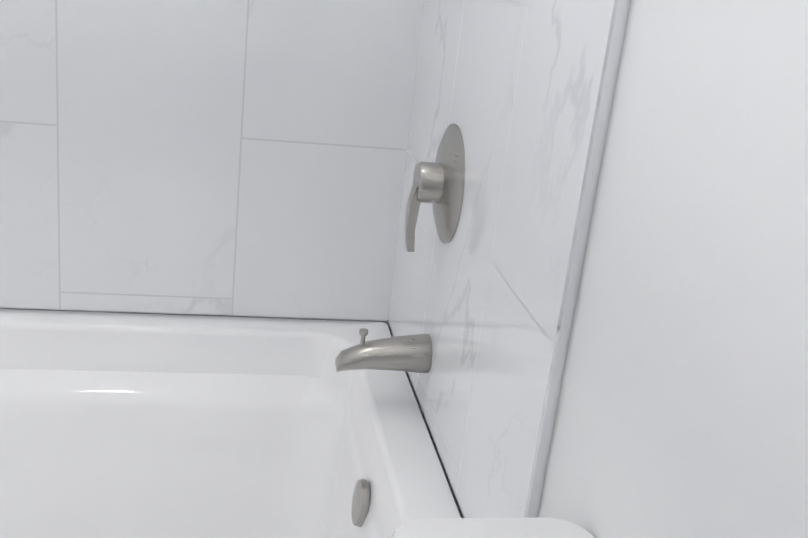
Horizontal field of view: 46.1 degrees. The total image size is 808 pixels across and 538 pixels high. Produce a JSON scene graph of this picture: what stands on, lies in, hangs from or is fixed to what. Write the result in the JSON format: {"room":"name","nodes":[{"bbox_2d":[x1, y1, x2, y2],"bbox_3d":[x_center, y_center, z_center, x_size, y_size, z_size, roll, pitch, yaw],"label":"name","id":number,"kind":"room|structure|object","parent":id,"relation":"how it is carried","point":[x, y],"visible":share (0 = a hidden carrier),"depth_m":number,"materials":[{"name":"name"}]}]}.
{"room":"bathroom","nodes":[
{"label":"bathroom","id":0,"kind":"room"},
{"bbox_2d":[0,308,390,331],"bbox_3d":[-0.719,-0.579,1.554,1.820,2.440,0.140,3,20,-11],"label":"wall","id":1,"kind":"structure","parent":0,"point":[386,322],"depth_m":1.79,"materials":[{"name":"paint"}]},
{"bbox_2d":[0,0,422,320],"bbox_3d":[-0.676,-0.816,1.392,1.540,1.879,0.010,3,20,-11],"label":"wall tile","id":2,"kind":"structure","parent":1,"relation":"attached to","point":[229,157],"depth_m":1.67,"materials":[{"name":"tile"}]},
{"bbox_2d":[390,0,807,537],"bbox_3d":[0.433,0.130,-0.089,0.140,2.440,3.770,3,20,-11],"label":"wall","id":3,"kind":"structure","parent":0,"point":[682,410],"depth_m":0.69,"materials":[{"name":"white paint"}]},
{"bbox_2d":[388,0,614,517],"bbox_3d":[0.147,-0.633,1.139,0.010,1.879,0.860,3,20,-11],"label":"wall tile","id":4,"kind":"structure","parent":3,"relation":"attached to","point":[510,88],"depth_m":1.15,"materials":[{"name":"tile"}]},
{"bbox_2d":[335,328,431,372],"bbox_3d":[-0.032,0.127,1.475,0.142,0.070,0.062,3,20,-11],"label":"tub spout","id":5,"kind":"object","parent":4,"relation":"attached to","point":[409,353],"visible":1,"depth_m":1.46,"materials":[{"name":"silver metal"}]},
{"bbox_2d":[405,124,464,251],"bbox_3d":[0.038,-0.119,1.397,0.058,0.193,0.176,3,20,-11],"label":"shower valve","id":6,"kind":"object","parent":4,"relation":"attached to","point":[439,183],"visible":1,"depth_m":1.37,"materials":[{"name":"silver metal"}]},
{"bbox_2d":[524,0,630,517],"bbox_3d":[0.219,-0.484,0.738,0.012,1.879,0.008,3,20,-11],"label":"trim","id":7,"kind":"structure","parent":3,"relation":"attached to","point":[613,52],"depth_m":0.90,"materials":[{"name":"silver metal"}]},
{"bbox_3d":[-0.536,1.237,0.221,1.820,0.050,3.910,3,20,-11],"label":"floor","id":8,"kind":"structure","parent":0,"visible":0},
{"bbox_2d":[0,309,460,537],"bbox_3d":[-0.735,0.486,1.369,1.526,0.560,0.904,3,20,-11],"label":"bathtub","id":9,"kind":"object","parent":8,"relation":"on","point":[123,425],"visible":0.96,"depth_m":1.70,"materials":[{"name":"white ceramic"}]},
{"bbox_2d":[389,518,593,537],"bbox_3d":[-0.208,0.655,0.706,0.759,0.794,0.478,3,20,-11],"label":"toilet","id":10,"kind":"object","parent":8,"relation":"on","point":[489,528],"visible":1,"depth_m":0.83,"materials":[{"name":"white ceramic"}]}
]}

